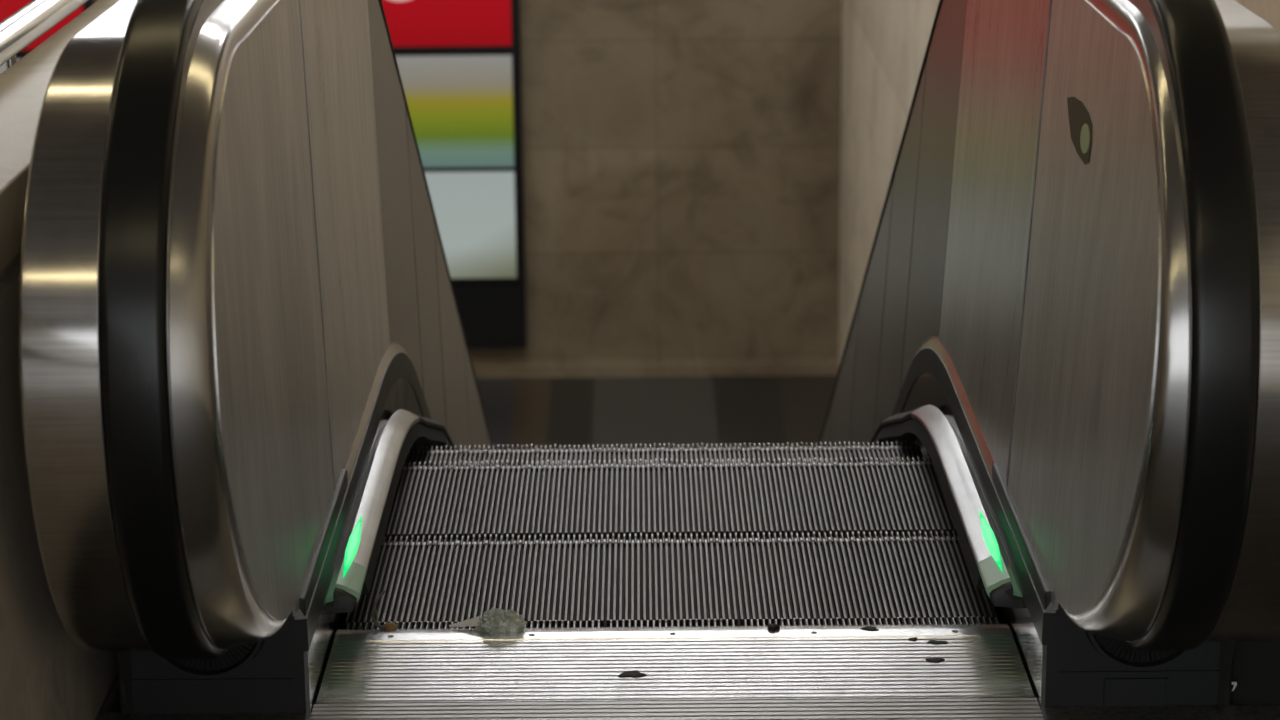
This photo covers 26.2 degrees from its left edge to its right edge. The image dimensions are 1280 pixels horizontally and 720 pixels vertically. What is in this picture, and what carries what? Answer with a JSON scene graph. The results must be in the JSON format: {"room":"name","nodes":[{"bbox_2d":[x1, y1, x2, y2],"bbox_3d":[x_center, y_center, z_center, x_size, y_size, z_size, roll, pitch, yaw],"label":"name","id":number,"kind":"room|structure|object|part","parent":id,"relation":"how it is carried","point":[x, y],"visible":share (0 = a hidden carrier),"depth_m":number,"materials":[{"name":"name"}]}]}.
{"room":"metro station","nodes":[
{"label":"metro station","id":0,"kind":"room"},
{"bbox_2d":[0,252,119,719],"bbox_3d":[-0.827,2.025,4.445,0.169,4.735,4.900,0,16,0],"label":"wall","id":1,"kind":"structure","parent":0,"point":[45,675],"depth_m":3.39,"materials":[{"name":"stone"}]},
{"bbox_2d":[0,0,118,273],"bbox_3d":[-0.849,-0.301,3.796,0.187,0.095,4.940,0,16,0],"label":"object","id":2,"kind":"structure","parent":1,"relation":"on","point":[23,86],"depth_m":3.72,"materials":[{"name":"beige stone"}]},
{"bbox_2d":[0,0,88,69],"bbox_3d":[-0.958,-0.344,3.810,0.053,0.134,4.750,0,16,0],"label":"rail","id":3,"kind":"object","parent":2,"relation":"attached to","point":[34,19],"visible":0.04,"depth_m":4.25,"materials":[{"name":"silver metal"}]},
{"bbox_2d":[112,705,1243,719],"bbox_3d":[0.050,0.571,3.555,1.558,0.020,0.564,0,16,0],"label":"floor","id":4,"kind":"structure","parent":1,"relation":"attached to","point":[1169,712],"depth_m":3.81,"materials":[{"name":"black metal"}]},
{"bbox_2d":[95,0,841,364],"bbox_3d":[-2.480,-3.311,19.222,8.188,7.500,0.200,0,16,0],"label":"wall","id":5,"kind":"structure","parent":0,"point":[682,158],"depth_m":19.69,"materials":[{"name":"brown stone"}]},
{"bbox_2d":[0,0,94,73],"bbox_3d":[-4.642,-1.943,19.414,1.640,3.900,0.154,0,16,0],"label":"display","id":6,"kind":"object","parent":5,"relation":"attached to","point":[7,7],"visible":0.02,"depth_m":19.23,"materials":[{"name":"red"}]},
{"bbox_3d":[-4.640,-1.724,19.426,1.520,0.800,0.011,0,16,0],"label":"rainbow panel","id":7,"kind":"part","parent":6,"relation":"part of","materials":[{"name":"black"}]},
{"bbox_3d":[-4.650,-2.918,19.093,1.520,1.550,0.011,0,16,0],"label":"red panel","id":8,"kind":"part","parent":6,"relation":"part of","materials":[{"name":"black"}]},
{"bbox_3d":[-4.650,-2.917,19.089,1.580,1.610,0.019,0,16,0],"label":"panel frame","id":9,"kind":"part","parent":6,"relation":"part of","materials":[{"name":"black"}]},
{"bbox_2d":[382,0,526,347],"bbox_3d":[-1.649,-1.969,19.412,1.625,3.900,0.154,0,16,0],"label":"display","id":10,"kind":"object","parent":5,"relation":"attached to","point":[459,61],"visible":0.48,"depth_m":19.47,"materials":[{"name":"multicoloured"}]},
{"bbox_3d":[-1.658,-2.944,19.091,1.505,1.550,0.011,0,16,0],"label":"red panel","id":11,"kind":"part","parent":10,"relation":"part of","materials":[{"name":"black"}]},
{"bbox_3d":[-1.658,-2.943,19.087,1.565,1.610,0.019,0,16,0],"label":"panel frame","id":12,"kind":"part","parent":10,"relation":"part of","materials":[{"name":"black"}]},
{"bbox_3d":[-1.647,-1.750,19.424,1.505,0.800,0.011,0,16,0],"label":"rainbow panel","id":13,"kind":"part","parent":10,"relation":"part of","materials":[{"name":"multicoloured"}]},
{"bbox_3d":[-1.647,-1.748,19.420,1.565,0.860,0.019,0,16,0],"label":"panel frame","id":14,"kind":"part","parent":10,"relation":"part of","materials":[{"name":"black"}]},
{"bbox_3d":[-1.640,-0.960,19.644,1.505,0.780,0.011,0,16,0],"label":"pale panel","id":15,"kind":"part","parent":10,"relation":"part of","materials":[{"name":"white"}]},
{"bbox_3d":[-1.640,-0.959,19.640,1.565,0.840,0.019,0,16,0],"label":"panel frame","id":16,"kind":"part","parent":10,"relation":"part of","materials":[{"name":"black"}]},
{"bbox_3d":[-1.635,-0.310,19.828,1.505,0.400,0.005,0,16,0],"label":"kick panel","id":17,"kind":"part","parent":10,"relation":"part of","materials":[{"name":"black"}]},
{"bbox_2d":[473,362,838,377],"bbox_3d":[-2.549,0.097,20.053,7.988,0.090,0.030,0,16,0],"label":"baseboard","id":18,"kind":"structure","parent":5,"relation":"attached to","point":[788,368],"depth_m":20.04,"materials":[{"name":"brown stone"}]},
{"bbox_2d":[476,375,836,448],"bbox_3d":[-2.535,2.309,12.666,7.988,0.200,15.450,0,16,0],"label":"floor","id":19,"kind":"structure","parent":0,"point":[675,410],"depth_m":19.22,"materials":[{"name":"stone"}]},
{"bbox_2d":[19,0,492,719],"bbox_3d":[-0.558,0.770,8.708,0.318,5.206,10.350,0,16,0],"label":"balustrade","id":20,"kind":"object","parent":19,"relation":"on","point":[316,338],"visible":0.57,"depth_m":3.63,"materials":[{"name":"metal"}]},
{"bbox_3d":[-0.700,0.245,8.565,0.004,4.006,10.343,0,16,0],"label":"edge trim","id":21,"kind":"part","parent":20,"relation":"part of","materials":[{"name":"silver metal"}]},
{"bbox_2d":[99,0,227,658],"bbox_3d":[-0.570,0.187,8.541,0.077,4.030,10.358,0,16,0],"label":"handrail","id":22,"kind":"object","parent":20,"relation":"attached to","point":[146,89],"visible":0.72,"depth_m":3.16,"materials":[{"name":"black rubber"}]},
{"bbox_3d":[-0.485,-0.040,3.650,0.028,0.800,0.973,0,16,0],"label":"panel","id":23,"kind":"part","parent":20,"relation":"part of","materials":[{"name":"metal"}]},
{"bbox_3d":[-0.487,-0.292,4.606,0.028,0.823,0.965,0,16,0],"label":"panel","id":24,"kind":"part","parent":20,"relation":"part of","materials":[{"name":"metal"}]},
{"bbox_3d":[-0.459,0.956,9.044,0.016,4.021,9.804,0,16,0],"label":"deck trim","id":25,"kind":"part","parent":20,"relation":"part of","materials":[{"name":"silver metal"}]},
{"bbox_2d":[343,515,361,577],"bbox_3d":[-0.435,0.281,4.170,0.017,0.005,0.283,0,16,0],"label":"light","id":26,"kind":"object","parent":20,"relation":"on","point":[352,547],"depth_m":4.16,"materials":[{"name":"green plastic"}]},
{"bbox_3d":[-0.451,1.144,9.096,0.006,4.276,9.804,0,16,0],"label":"skirt panel","id":27,"kind":"part","parent":20,"relation":"part of","materials":[{"name":"silver metal"}]},
{"bbox_3d":[-0.487,-0.326,5.492,0.026,1.065,0.720,0,16,0],"label":"panel","id":28,"kind":"part","parent":20,"relation":"part of","materials":[{"name":"metal"}]},
{"bbox_3d":[-0.484,-0.123,6.291,0.024,1.041,0.670,0,16,0],"label":"panel","id":29,"kind":"part","parent":20,"relation":"part of","materials":[{"name":"metal"}]},
{"bbox_3d":[-0.481,0.113,7.208,0.024,1.191,0.930,0,16,0],"label":"panel","id":30,"kind":"part","parent":20,"relation":"part of","materials":[{"name":"metal"}]},
{"bbox_3d":[-0.478,0.393,8.299,0.024,1.220,0.980,0,16,0],"label":"panel","id":31,"kind":"part","parent":20,"relation":"part of","materials":[{"name":"metal"}]},
{"bbox_3d":[-0.474,0.695,9.473,0.024,1.277,1.080,0,16,0],"label":"panel","id":32,"kind":"part","parent":20,"relation":"part of","materials":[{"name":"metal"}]},
{"bbox_2d":[405,441,922,465],"bbox_3d":[0.049,0.311,5.213,0.997,0.203,0.406,0,16,0],"label":"step","id":33,"kind":"structure","parent":20,"relation":"attached to","point":[863,451],"depth_m":5.33,"materials":[{"name":"grey metal"}]},
{"bbox_2d":[384,456,957,540],"bbox_3d":[0.049,0.326,4.798,0.997,0.203,0.406,0,16,0],"label":"step","id":34,"kind":"structure","parent":20,"relation":"attached to","point":[907,496],"depth_m":4.75,"materials":[{"name":"grey metal"}]},
{"bbox_2d":[345,530,999,631],"bbox_3d":[0.049,0.436,4.406,0.997,0.203,0.406,0,16,0],"label":"step","id":35,"kind":"structure","parent":20,"relation":"attached to","point":[864,577],"depth_m":4.36,"materials":[{"name":"silver metal"}]},
{"bbox_2d":[818,0,1279,710],"bbox_3d":[0.659,0.760,8.708,0.351,5.206,10.351,0,16,0],"label":"balustrade","id":36,"kind":"object","parent":19,"relation":"on","point":[1022,315],"visible":0.56,"depth_m":3.81,"materials":[{"name":"metal"}]},
{"bbox_3d":[0.596,0.641,9.460,0.049,1.370,1.080,0,16,0],"label":"panel","id":37,"kind":"part","parent":36,"relation":"part of","materials":[{"name":"metal"}]},
{"bbox_3d":[0.593,0.340,8.286,0.049,1.312,0.980,0,16,0],"label":"panel","id":38,"kind":"part","parent":36,"relation":"part of","materials":[{"name":"metal"}]},
{"bbox_3d":[0.590,0.059,7.195,0.049,1.283,0.930,0,16,0],"label":"panel","id":39,"kind":"part","parent":36,"relation":"part of","materials":[{"name":"metal"}]},
{"bbox_3d":[0.587,-0.176,6.278,0.049,1.133,0.670,0,16,0],"label":"panel","id":40,"kind":"part","parent":36,"relation":"part of","materials":[{"name":"metal"}]},
{"bbox_3d":[0.587,-0.362,5.484,0.052,1.122,0.720,0,16,0],"label":"panel","id":41,"kind":"part","parent":36,"relation":"part of","materials":[{"name":"metal"}]},
{"bbox_3d":[0.569,1.135,9.095,0.006,4.276,9.804,0,16,0],"label":"skirt panel","id":42,"kind":"part","parent":36,"relation":"part of","materials":[{"name":"silver metal"}]},
{"bbox_3d":[0.573,0.947,9.043,0.016,4.021,9.804,0,16,0],"label":"deck trim","id":43,"kind":"part","parent":36,"relation":"part of","materials":[{"name":"silver metal"}]},
{"bbox_2d":[979,510,1002,572],"bbox_3d":[0.530,0.272,4.170,0.017,0.005,0.283,0,16,0],"label":"light","id":44,"kind":"object","parent":36,"relation":"on","point":[990,549],"depth_m":4.17,"materials":[{"name":"green plastic"}]},
{"bbox_3d":[0.585,-0.302,4.606,0.052,0.823,0.965,0,16,0],"label":"panel","id":45,"kind":"part","parent":36,"relation":"part of","materials":[{"name":"metal"}]},
{"bbox_2d":[1067,97,1091,164],"bbox_3d":[0.596,-0.317,3.742,0.005,0.072,0.224,0,16,0],"label":"sticker","id":46,"kind":"object","parent":36,"relation":"attached to","point":[1080,123],"visible":1,"depth_m":3.72,"materials":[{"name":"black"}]},
{"bbox_2d":[1080,123,1089,152],"bbox_3d":[0.595,-0.296,3.684,0.003,0.040,0.072,-1,16,0],"label":"print","id":47,"kind":"object","parent":46,"relation":"attached to","point":[1084,127],"depth_m":3.68,"materials":[{"name":"green"}]},
{"bbox_3d":[0.587,-0.048,3.647,0.052,0.800,0.977,0,16,0],"label":"panel","id":48,"kind":"part","parent":36,"relation":"part of","materials":[{"name":"metal"}]},
{"bbox_3d":[0.687,0.463,3.818,0.088,0.047,0.004,0,16,0],"label":"plate","id":49,"kind":"part","parent":36,"relation":"part of","materials":[{"name":"black plastic"}]},
{"bbox_2d":[1126,0,1258,650],"bbox_3d":[0.670,0.176,8.540,0.077,4.030,10.358,0,16,0],"label":"handrail","id":50,"kind":"object","parent":36,"relation":"attached to","point":[1224,269],"visible":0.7,"depth_m":3.16,"materials":[{"name":"black rubber"}]},
{"bbox_2d":[97,705,1279,719],"bbox_3d":[-2.550,1.486,0.990,7.988,0.360,6.540,0,16,0],"label":"floor","id":51,"kind":"structure","parent":0,"point":[1249,712],"depth_m":3.83,"materials":[{"name":"grey stone"}]},
{"bbox_2d":[316,616,1034,703],"bbox_3d":[0.049,0.441,4.021,1.007,0.023,0.331,0,16,0],"label":"plate","id":52,"kind":"object","parent":51,"relation":"on","point":[794,662],"visible":0.94,"depth_m":3.99,"materials":[{"name":"metal"}]},
{"bbox_2d":[371,590,386,629],"bbox_3d":[-0.396,0.379,4.173,0.022,0.031,0.090,-2,16,-6],"label":"strand","id":53,"kind":"object","parent":52,"relation":"on","point":[383,591],"visible":1,"depth_m":4.16,"materials":[{"name":"grey"}]},
{"bbox_2d":[382,622,396,629],"bbox_3d":[-0.377,0.400,4.144,0.023,0.010,0.011,0,16,0],"label":"crumb","id":54,"kind":"object","parent":52,"relation":"on","point":[390,626],"visible":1,"depth_m":4.14,"materials":[{"name":"brown food"}]},
{"bbox_2d":[449,616,479,626],"bbox_3d":[-0.264,0.393,4.137,0.046,0.018,0.024,0,16,0],"label":"paper scrap","id":55,"kind":"object","parent":52,"relation":"on","point":[471,622],"visible":1,"depth_m":4.13,"materials":[{"name":"white paper"}]},
{"bbox_2d":[474,607,526,633],"bbox_3d":[-0.209,0.386,4.129,0.080,0.034,0.056,0,16,0],"label":"clump","id":56,"kind":"object","parent":52,"relation":"on","point":[493,620],"visible":1,"depth_m":4.12,"materials":[{"name":"grey"}]},
{"bbox_2d":[617,670,646,677],"bbox_3d":[-0.012,0.450,3.949,0.043,0.002,0.029,0,16,0],"label":"debris","id":57,"kind":"object","parent":52,"relation":"on","point":[634,673],"visible":1,"depth_m":3.94,"materials":[{"name":"black"}]},
{"bbox_2d":[768,623,779,630],"bbox_3d":[0.200,0.399,4.117,0.019,0.006,0.023,0,16,0],"label":"debris","id":58,"kind":"object","parent":52,"relation":"on","point":[772,627],"visible":1,"depth_m":4.11,"materials":[{"name":"black"}]},
{"bbox_2d":[860,626,878,630],"bbox_3d":[0.343,0.401,4.114,0.028,0.002,0.019,0,16,0],"label":"debris","id":59,"kind":"object","parent":52,"relation":"on","point":[868,628],"visible":1,"depth_m":4.11,"materials":[{"name":"black"}]},
{"bbox_2d":[925,658,944,662],"bbox_3d":[0.428,0.435,3.989,0.030,0.002,0.018,0,16,0],"label":"debris","id":60,"kind":"object","parent":52,"relation":"on","point":[936,660],"visible":1,"depth_m":3.99,"materials":[{"name":"black"}]},
{"bbox_2d":[927,640,947,644],"bbox_3d":[0.438,0.416,4.057,0.032,0.002,0.019,0,16,0],"label":"debris","id":61,"kind":"object","parent":52,"relation":"on","point":[934,642],"visible":1,"depth_m":4.05,"materials":[{"name":"black"}]},
{"bbox_2d":[310,698,1043,719],"bbox_3d":[0.050,0.567,3.571,1.011,0.022,0.597,0,16,0],"label":"plate","id":62,"kind":"object","parent":51,"relation":"on","point":[934,708],"visible":1,"depth_m":3.82,"materials":[{"name":"silver metal"}]},
{"bbox_2d":[1231,635,1279,704],"bbox_3d":[1.128,0.267,4.420,0.608,0.162,1.210,0,16,0],"label":"cover","id":63,"kind":"object","parent":51,"relation":"on","point":[1256,665],"visible":0.04,"depth_m":3.84,"materials":[{"name":"black metal"}]},
{"bbox_2d":[838,0,1279,365],"bbox_3d":[1.533,-0.360,8.518,0.200,7.500,22.020,0,16,0],"label":"wall","id":64,"kind":"structure","parent":0,"point":[884,42],"depth_m":17.02,"materials":[{"name":"beige stone"}]}
]}

